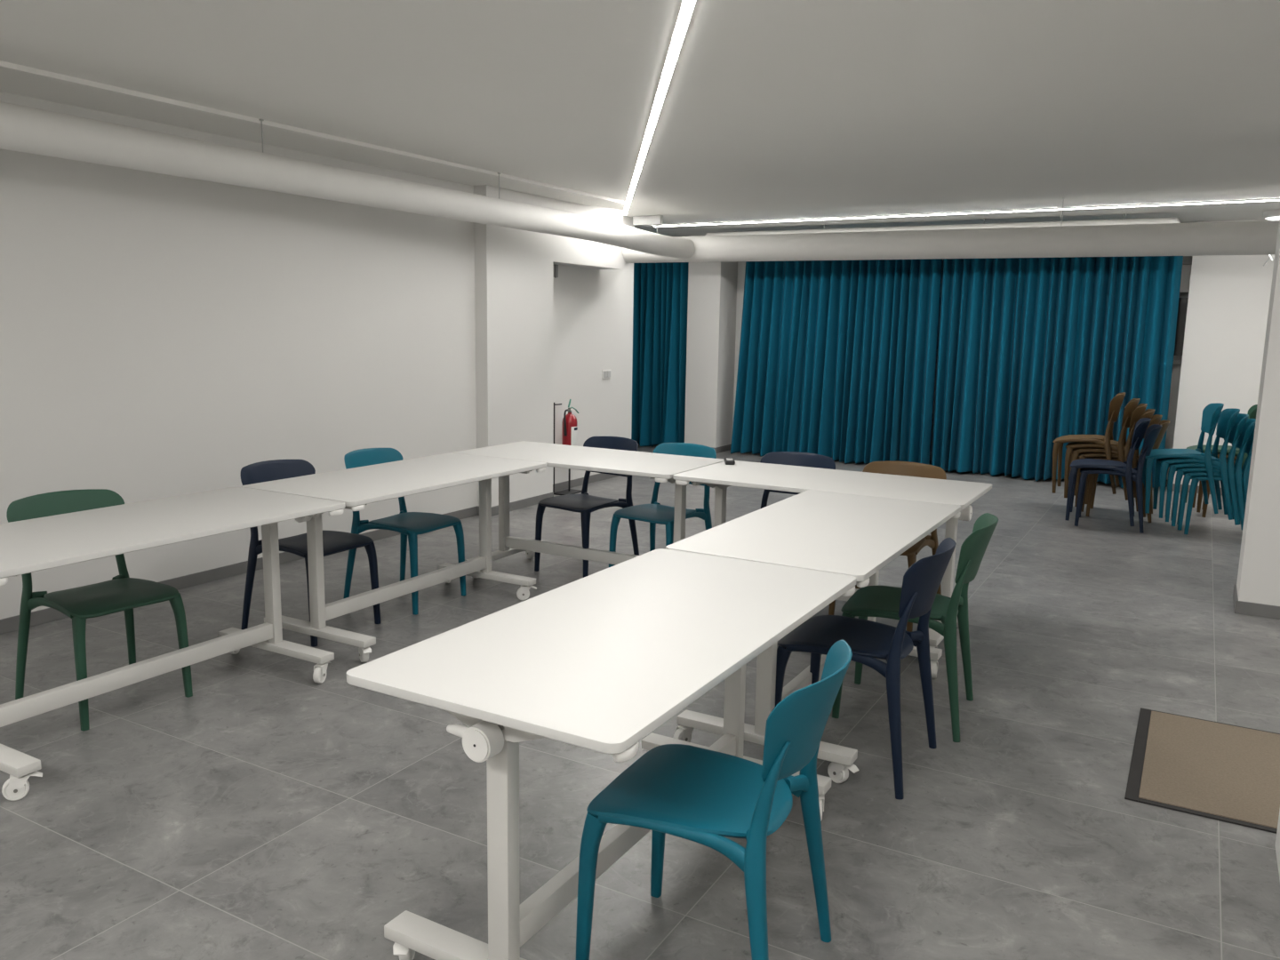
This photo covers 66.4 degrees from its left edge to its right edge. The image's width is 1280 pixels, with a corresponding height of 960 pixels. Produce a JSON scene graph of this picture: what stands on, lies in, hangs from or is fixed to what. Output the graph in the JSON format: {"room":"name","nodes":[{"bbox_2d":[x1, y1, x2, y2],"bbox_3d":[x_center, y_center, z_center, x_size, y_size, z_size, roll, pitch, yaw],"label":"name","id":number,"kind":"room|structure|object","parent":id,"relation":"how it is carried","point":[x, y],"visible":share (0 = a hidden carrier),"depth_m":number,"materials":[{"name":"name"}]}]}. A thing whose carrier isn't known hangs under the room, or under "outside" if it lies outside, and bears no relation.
{"room":"community hall","nodes":[
{"label":"community hall","id":0,"kind":"room"},
{"bbox_2d":[0,90,634,619],"bbox_3d":[-2.808,-0.607,4.990,0.430,2.535,11.050,6,10,29],"label":"wall","id":1,"kind":"structure","parent":0,"point":[162,335],"depth_m":5.75,"materials":[{"name":"paint"}]},
{"bbox_2d":[0,472,619,634],"bbox_3d":[-2.737,0.620,5.133,0.241,0.070,11.050,6,10,29],"label":"baseboard","id":2,"kind":"structure","parent":1,"relation":"attached to","point":[10,624],"depth_m":5.77,"materials":[{"name":"tile"}]},
{"bbox_2d":[553,264,558,278],"bbox_3d":[-0.738,-1.822,8.435,0.024,0.150,0.115,6,10,29],"label":"door hinge","id":3,"kind":"object","parent":1,"relation":"attached to","point":[556,267],"visible":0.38,"depth_m":8.44,"materials":[{"name":"grey metal"}]},
{"bbox_2d":[601,369,611,378],"bbox_3d":[-0.317,-1.011,9.348,0.014,0.084,0.156,6,10,29],"label":"wall switch","id":4,"kind":"object","parent":1,"relation":"attached to","point":[605,373],"visible":1,"depth_m":9.33,"materials":[{"name":"white plastic"}]},
{"bbox_2d":[0,443,1279,959],"bbox_3d":[0.282,0.750,5.239,11.200,0.120,14.600,6,10,29],"label":"floor","id":5,"kind":"structure","parent":0,"point":[268,812],"depth_m":3.19,"materials":[{"name":"tile"}]},
{"bbox_2d":[6,488,192,730],"bbox_3d":[-2.127,0.470,3.832,0.541,0.802,0.477,7,11,33],"label":"chair","id":6,"kind":"object","parent":5,"relation":"on","point":[124,593],"visible":0.73,"depth_m":3.79,"materials":[{"name":"green plastic"}]},
{"bbox_2d":[0,487,345,800],"bbox_3d":[-1.877,0.524,3.678,0.703,0.749,1.434,6,10,29],"label":"folding table","id":7,"kind":"object","parent":5,"relation":"on","point":[28,546],"visible":1,"depth_m":3.63,"materials":[{"name":"white laminate"}]},
{"bbox_2d":[240,459,380,646],"bbox_3d":[-1.630,0.326,4.782,0.541,0.802,0.477,6,10,29],"label":"chair","id":8,"kind":"object","parent":5,"relation":"on","point":[333,541],"visible":0.44,"depth_m":4.75,"materials":[{"name":"blue plastic"}]},
{"bbox_2d":[241,452,546,662],"bbox_3d":[-1.157,0.337,4.919,0.703,0.749,1.434,6,10,29],"label":"folding table","id":9,"kind":"object","parent":5,"relation":"on","point":[358,487],"visible":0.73,"depth_m":4.69,"materials":[{"name":"white laminate"}]},
{"bbox_2d":[343,448,466,615],"bbox_3d":[-1.291,0.250,5.292,0.541,0.802,0.477,6,10,27],"label":"chair","id":10,"kind":"object","parent":5,"relation":"on","point":[411,524],"visible":0.72,"depth_m":5.25,"materials":[{"name":"teal plastic"}]},
{"bbox_2d":[553,402,581,495],"bbox_3d":[-0.639,-0.284,8.648,0.155,0.811,0.270,6,10,29],"label":"stand","id":11,"kind":"object","parent":5,"relation":"on","point":[569,491],"visible":0.67,"depth_m":8.65,"materials":[{"name":"black metal"}]},
{"bbox_2d":[568,468,570,491],"bbox_3d":[-0.629,-0.016,8.723,0.148,0.237,0.148,6,10,29],"label":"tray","id":12,"kind":"object","parent":11,"relation":"on","point":[569,468],"depth_m":8.72,"materials":[{"name":"plastic"}]},
{"bbox_2d":[561,399,579,446],"bbox_3d":[-0.612,-0.424,8.663,0.202,0.586,0.135,-5,11,-32],"label":"fire extinguisher","id":13,"kind":"object","parent":11,"relation":"on","point":[569,424],"visible":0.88,"depth_m":8.60,"materials":[{"name":"red paint"}]},
{"bbox_2d":[534,436,639,577],"bbox_3d":[-0.304,0.156,5.980,0.477,0.802,0.541,8,12,39],"label":"chair","id":14,"kind":"object","parent":5,"relation":"on","point":[583,503],"visible":0.77,"depth_m":5.95,"materials":[{"name":"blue plastic"}]},
{"bbox_2d":[452,440,724,578],"bbox_3d":[-0.306,0.233,5.659,1.434,0.749,0.706,6,10,29],"label":"folding table","id":15,"kind":"object","parent":5,"relation":"on","point":[662,468],"visible":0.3,"depth_m":5.61,"materials":[{"name":"white laminate"}]},
{"bbox_2d":[346,548,856,959],"bbox_3d":[0.007,0.727,2.616,0.703,0.749,1.434,6,10,29],"label":"folding table","id":16,"kind":"object","parent":5,"relation":"on","point":[598,661],"visible":0.79,"depth_m":2.25,"materials":[{"name":"white laminate"}]},
{"bbox_2d":[608,442,716,567],"bbox_3d":[0.151,0.210,5.690,0.477,0.802,0.541,7,11,35],"label":"chair","id":17,"kind":"object","parent":5,"relation":"on","point":[654,513],"visible":0.66,"depth_m":5.67,"materials":[{"name":"teal plastic"}]},
{"bbox_2d":[575,640,852,959],"bbox_3d":[0.191,0.763,2.257,0.541,0.802,0.477,5,10,26],"label":"chair","id":18,"kind":"object","parent":5,"relation":"on","point":[704,796],"visible":1,"depth_m":2.19,"materials":[{"name":"teal plastic"}]},
{"bbox_2d":[760,451,835,508],"bbox_3d":[0.782,0.275,5.358,0.477,0.802,0.541,6,11,30],"label":"chair","id":19,"kind":"object","parent":5,"relation":"on","point":[782,458],"visible":0.09,"depth_m":5.53,"materials":[{"name":"blue plastic"}]},
{"bbox_2d":[665,489,960,783],"bbox_3d":[0.734,0.540,3.855,0.703,0.749,1.434,6,10,29],"label":"folding table","id":20,"kind":"object","parent":5,"relation":"on","point":[855,535],"visible":0.61,"depth_m":3.52,"materials":[{"name":"white laminate"}]},
{"bbox_2d":[673,460,991,647],"bbox_3d":[0.948,0.367,4.952,1.434,0.749,0.706,6,10,29],"label":"folding table","id":21,"kind":"object","parent":5,"relation":"on","point":[720,476],"visible":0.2,"depth_m":4.81,"materials":[{"name":"white laminate"}]},
{"bbox_2d":[724,457,735,464],"bbox_3d":[0.494,-0.105,5.400,0.052,0.025,0.140,1,9,2],"label":"remote control","id":22,"kind":"object","parent":21,"relation":"on","point":[728,460],"visible":1,"depth_m":5.33,"materials":[{"name":"black plastic"}]},
{"bbox_2d":[774,537,956,799],"bbox_3d":[0.787,0.590,3.399,0.541,0.802,0.477,6,10,29],"label":"chair","id":23,"kind":"object","parent":5,"relation":"on","point":[868,640],"visible":0.92,"depth_m":3.30,"materials":[{"name":"blue plastic"}]},
{"bbox_2d":[828,461,946,631],"bbox_3d":[1.289,0.333,5.049,0.477,0.802,0.541,7,11,31],"label":"chair","id":24,"kind":"object","parent":5,"relation":"on","point":[908,468],"visible":0.21,"depth_m":5.12,"materials":[{"name":"brown plastic"}]},
{"bbox_2d":[832,512,998,742],"bbox_3d":[1.088,0.524,3.836,0.541,0.802,0.477,5,10,24],"label":"chair","id":25,"kind":"object","parent":5,"relation":"on","point":[869,601],"visible":0.83,"depth_m":3.70,"materials":[{"name":"green plastic"}]},
{"bbox_2d":[1074,424,1162,533],"bbox_3d":[3.734,-0.042,7.638,0.541,0.802,0.477,6,10,26],"label":"chair","id":26,"kind":"object","parent":5,"relation":"on","point":[1152,432],"visible":0.81,"depth_m":7.45,"materials":[{"name":"blue plastic"}]},
{"bbox_2d":[1065,417,1151,526],"bbox_3d":[3.665,-0.090,7.666,0.548,0.819,0.477,4,10,26],"label":"chair","id":27,"kind":"object","parent":26,"relation":"on","point":[1141,425],"visible":1,"depth_m":7.52,"materials":[{"name":"blue plastic"}]},
{"bbox_2d":[1085,420,1169,522],"bbox_3d":[4.009,-0.101,8.033,0.541,0.802,0.477,6,10,28],"label":"chair","id":28,"kind":"object","parent":5,"relation":"on","point":[1093,477],"visible":0.29,"depth_m":7.99,"materials":[{"name":"brown plastic"}]},
{"bbox_2d":[1081,414,1162,517],"bbox_3d":[3.962,-0.144,8.052,0.548,0.819,0.477,5,10,28],"label":"chair","id":29,"kind":"object","parent":28,"relation":"on","point":[1156,419],"visible":0.27,"depth_m":7.95,"materials":[{"name":"brown plastic"}]},
{"bbox_2d":[1074,408,1154,511],"bbox_3d":[3.913,-0.185,8.070,0.528,0.817,0.477,6,10,28],"label":"chair","id":30,"kind":"object","parent":29,"relation":"on","point":[1148,413],"visible":0.34,"depth_m":7.94,"materials":[{"name":"brown plastic"}]},
{"bbox_2d":[1072,403,1147,503],"bbox_3d":[3.866,-0.227,8.090,0.521,0.826,0.477,6,10,28],"label":"chair","id":31,"kind":"object","parent":30,"relation":"on","point":[1139,412],"visible":0.48,"depth_m":7.85,"materials":[{"name":"brown plastic"}]},
{"bbox_2d":[1064,398,1140,500],"bbox_3d":[3.819,-0.269,8.110,0.514,0.834,0.477,6,10,28],"label":"chair","id":32,"kind":"object","parent":31,"relation":"on","point":[1117,446],"visible":0.72,"depth_m":7.91,"materials":[{"name":"brown plastic"}]},
{"bbox_2d":[1052,392,1125,494],"bbox_3d":[3.735,-0.316,8.153,0.517,0.844,0.477,6,10,28],"label":"chair","id":33,"kind":"object","parent":32,"relation":"on","point":[1116,404],"visible":0.98,"depth_m":8.02,"materials":[{"name":"brown plastic"}]},
{"bbox_2d":[1124,707,1279,833],"bbox_3d":[2.274,1.030,3.304,1.090,0.009,0.890,6,10,29],"label":"floor mat","id":34,"kind":"object","parent":5,"relation":"on","point":[1230,773],"visible":1,"depth_m":3.39,"materials":[{"name":"beige fabric"}]},
{"bbox_2d":[1176,453,1248,534],"bbox_3d":[4.446,0.005,7.418,0.541,0.802,0.477,5,10,21],"label":"chair","id":35,"kind":"object","parent":5,"relation":"on","point":[1194,482],"visible":0.2,"depth_m":7.34,"materials":[{"name":"teal plastic"}]},
{"bbox_2d":[1170,426,1255,530],"bbox_3d":[4.395,-0.031,7.433,0.548,0.819,0.477,4,9,22],"label":"chair","id":36,"kind":"object","parent":35,"relation":"on","point":[1187,478],"visible":0.34,"depth_m":7.34,"materials":[{"name":"teal plastic"}]},
{"bbox_2d":[1164,418,1255,530],"bbox_3d":[4.344,-0.067,7.448,0.527,0.819,0.477,5,10,21],"label":"chair","id":37,"kind":"object","parent":36,"relation":"on","point":[1249,427],"visible":0.56,"depth_m":7.28,"materials":[{"name":"teal plastic"}]},
{"bbox_2d":[1164,413,1248,525],"bbox_3d":[4.293,-0.102,7.464,0.520,0.827,0.477,5,10,21],"label":"chair","id":38,"kind":"object","parent":37,"relation":"on","point":[1242,418],"visible":0.62,"depth_m":7.30,"materials":[{"name":"teal plastic"}]},
{"bbox_2d":[1152,408,1239,519],"bbox_3d":[4.242,-0.137,7.479,0.512,0.836,0.477,5,10,21],"label":"chair","id":39,"kind":"object","parent":38,"relation":"on","point":[1228,418],"visible":0.7,"depth_m":7.40,"materials":[{"name":"teal plastic"}]},
{"bbox_2d":[1141,403,1223,513],"bbox_3d":[4.150,-0.176,7.510,0.517,0.844,0.477,5,10,21],"label":"chair","id":40,"kind":"object","parent":39,"relation":"on","point":[1212,412],"visible":0.85,"depth_m":7.42,"materials":[{"name":"teal plastic"}]},
{"bbox_2d":[1201,464,1242,517],"bbox_3d":[4.992,-0.090,8.070,0.541,0.802,0.477,6,10,29],"label":"chair","id":41,"kind":"object","parent":5,"relation":"on","point":[1204,506],"visible":0.08,"depth_m":8.06,"materials":[{"name":"brown plastic"}]},
{"bbox_2d":[1196,457,1235,512],"bbox_3d":[4.947,-0.135,8.089,0.548,0.819,0.477,5,10,29],"label":"chair","id":42,"kind":"object","parent":41,"relation":"on","point":[1200,490],"visible":0.03,"depth_m":8.07,"materials":[{"name":"brown plastic"}]},
{"bbox_2d":[1192,452,1237,507],"bbox_3d":[4.902,-0.179,8.108,0.527,0.819,0.477,6,10,29],"label":"chair","id":43,"kind":"object","parent":42,"relation":"on","point":[1195,497],"visible":0.02,"depth_m":8.08,"materials":[{"name":"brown plastic"}]},
{"bbox_2d":[1185,404,1257,503],"bbox_3d":[4.840,-0.225,8.138,0.520,0.827,0.477,6,10,29],"label":"chair","id":44,"kind":"object","parent":43,"relation":"on","point":[1252,411],"visible":0.2,"depth_m":8.04,"materials":[{"name":"green plastic"}]},
{"bbox_2d":[0,0,1279,236],"bbox_3d":[0.326,-1.840,4.822,11.200,0.142,14.600,6,10,29],"label":"ceiling","id":45,"kind":"structure","parent":0,"point":[772,109],"depth_m":4.33,"materials":[{"name":"paint"}]},
{"bbox_2d":[0,101,694,258],"bbox_3d":[-2.195,-1.586,4.601,0.286,0.416,10.446,6,10,29],"label":"air duct","id":46,"kind":"object","parent":45,"relation":"hanging from","point":[22,128],"visible":1,"depth_m":5.10,"materials":[{"name":"white metal"}]},
{"bbox_2d":[632,215,663,225],"bbox_3d":[0.075,-2.472,9.308,0.300,0.084,0.050,6,10,29],"label":"junction box","id":47,"kind":"object","parent":45,"relation":"attached to","point":[649,220],"visible":1,"depth_m":9.28,"materials":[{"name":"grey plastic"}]},
{"bbox_2d":[622,0,696,215],"bbox_3d":[0.084,-1.745,4.534,0.055,0.005,9.498,0,9,-3],"label":"light strip","id":48,"kind":"object","parent":45,"relation":"attached to","point":[687,6],"visible":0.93,"depth_m":4.12,"materials":[{"name":"white plastic"}]},
{"bbox_2d":[631,262,688,446],"bbox_3d":[0.171,-1.647,11.806,0.805,2.502,0.331,6,10,29],"label":"curtain","id":49,"kind":"object","parent":45,"relation":"hanging from","point":[660,289],"visible":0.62,"depth_m":11.78,"materials":[{"name":"teal fabric"}]},
{"bbox_2d":[730,258,942,464],"bbox_3d":[2.084,-1.449,10.778,2.306,2.502,0.357,6,10,29],"label":"curtain","id":50,"kind":"object","parent":45,"relation":"hanging from","point":[837,358],"visible":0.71,"depth_m":10.76,"materials":[{"name":"teal fabric"}]},
{"bbox_2d":[705,214,1180,235],"bbox_3d":[2.670,-2.378,9.421,4.468,0.217,0.176,6,10,29],"label":"tube","id":51,"kind":"object","parent":45,"relation":"hanging from","point":[1149,220],"visible":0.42,"depth_m":9.07,"materials":[{"name":"white metal"}]},
{"bbox_2d":[622,197,1279,263],"bbox_3d":[3.118,-1.961,7.650,7.446,0.464,0.236,6,10,29],"label":"air duct","id":52,"kind":"object","parent":45,"relation":"hanging from","point":[1258,237],"visible":0.91,"depth_m":7.73,"materials":[{"name":"white metal"}]},
{"bbox_2d":[653,197,1279,226],"bbox_3d":[3.320,-2.283,8.260,7.454,0.017,0.050,7,11,31],"label":"light strip","id":53,"kind":"object","parent":45,"relation":"attached to","point":[1277,198],"visible":1,"depth_m":8.41,"materials":[{"name":"white plastic"}]},
{"bbox_2d":[930,256,1183,487],"bbox_3d":[4.043,-1.241,9.691,2.204,2.502,0.326,6,10,29],"label":"curtain","id":54,"kind":"object","parent":45,"relation":"hanging from","point":[1032,353],"visible":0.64,"depth_m":9.72,"materials":[{"name":"teal fabric"}]},
{"bbox_2d":[1262,254,1274,266],"bbox_3d":[5.456,-2.056,8.402,0.137,0.436,0.110,6,10,29],"label":"spotlight","id":55,"kind":"object","parent":45,"relation":"attached to","point":[1272,256],"visible":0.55,"depth_m":8.41,"materials":[{"name":"white plastic"}]},
{"bbox_2d":[1262,208,1279,220],"bbox_3d":[5.387,-2.197,8.129,0.360,0.074,0.360,6,10,29],"label":"ceiling lamp","id":56,"kind":"object","parent":45,"relation":"attached to","point":[1272,214],"visible":0.94,"depth_m":8.09,"materials":[{"name":"white plastic"}]},
{"bbox_2d":[1265,216,1279,220],"bbox_3d":[5.387,-2.171,8.133,0.316,0.021,0.316,6,10,29],"label":"diffuser","id":57,"kind":"object","parent":56,"relation":"attached to","point":[1271,218],"depth_m":8.12,"materials":[{"name":"white plastic"}]},
{"bbox_2d":[684,235,737,447],"bbox_3d":[0.848,-1.605,11.649,0.415,2.515,0.470,6,10,29],"label":"wall pillar","id":58,"kind":"structure","parent":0,"point":[712,286],"depth_m":11.49,"materials":[{"name":"paint"}]},
{"bbox_2d":[711,443,731,453],"bbox_3d":[0.830,-0.397,11.835,0.426,0.070,0.481,6,10,29],"label":"baseboard","id":59,"kind":"structure","parent":58,"relation":"attached to","point":[724,448],"depth_m":11.69,"materials":[{"name":"tile"}]},
{"bbox_2d":[732,256,1192,479],"bbox_3d":[3.151,-1.418,10.732,10.400,2.515,0.200,6,10,29],"label":"wall","id":60,"kind":"structure","parent":0,"point":[741,265],"depth_m":10.72,"materials":[{"name":"paint"}]},
{"bbox_2d":[936,292,1188,364],"bbox_3d":[3.621,-1.637,10.345,4.215,0.685,0.180,6,10,29],"label":"window","id":61,"kind":"structure","parent":60,"relation":"in","point":[1183,300],"depth_m":9.48,"materials":[{"name":"grey glass"}]},
{"bbox_2d":[940,256,1192,291],"bbox_3d":[3.507,-2.137,10.245,3.960,0.330,0.085,6,10,29],"label":"roller blind","id":62,"kind":"object","parent":60,"relation":"attached to","point":[1187,262],"visible":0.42,"depth_m":9.29,"materials":[{"name":"grey plastic"}]},
{"bbox_2d":[1172,219,1274,487],"bbox_3d":[6.358,-1.030,8.657,2.735,2.515,0.270,6,10,29],"label":"wall pier","id":63,"kind":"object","parent":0,"point":[1229,295],"visible":0.4,"depth_m":9.02,"materials":[{"name":"paint"}]},
{"bbox_2d":[1172,483,1222,495],"bbox_3d":[6.330,0.177,8.849,2.746,0.070,0.281,6,10,29],"label":"baseboard","id":64,"kind":"object","parent":63,"relation":"attached to","point":[1172,484],"visible":0.04,"depth_m":9.31,"materials":[{"name":"tile"}]},
{"bbox_2d":[1236,216,1279,606],"bbox_3d":[3.584,-0.518,5.178,0.490,2.515,0.390,6,10,29],"label":"wall column","id":65,"kind":"structure","parent":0,"point":[1258,581],"depth_m":5.20,"materials":[{"name":"paint"}]},
{"bbox_2d":[1232,584,1279,619],"bbox_3d":[3.556,0.689,5.370,0.501,0.070,0.401,6,10,29],"label":"baseboard","id":66,"kind":"structure","parent":65,"relation":"attached to","point":[1247,608],"depth_m":5.28,"materials":[{"name":"tile"}]},
{"bbox_2d":[1274,810,1279,879],"bbox_3d":[0.558,0.239,0.143,0.235,2.515,5.865,6,10,29],"label":"wall","id":67,"kind":"structure","parent":0,"point":[1277,839],"depth_m":2.85,"materials":[{"name":"paint"}]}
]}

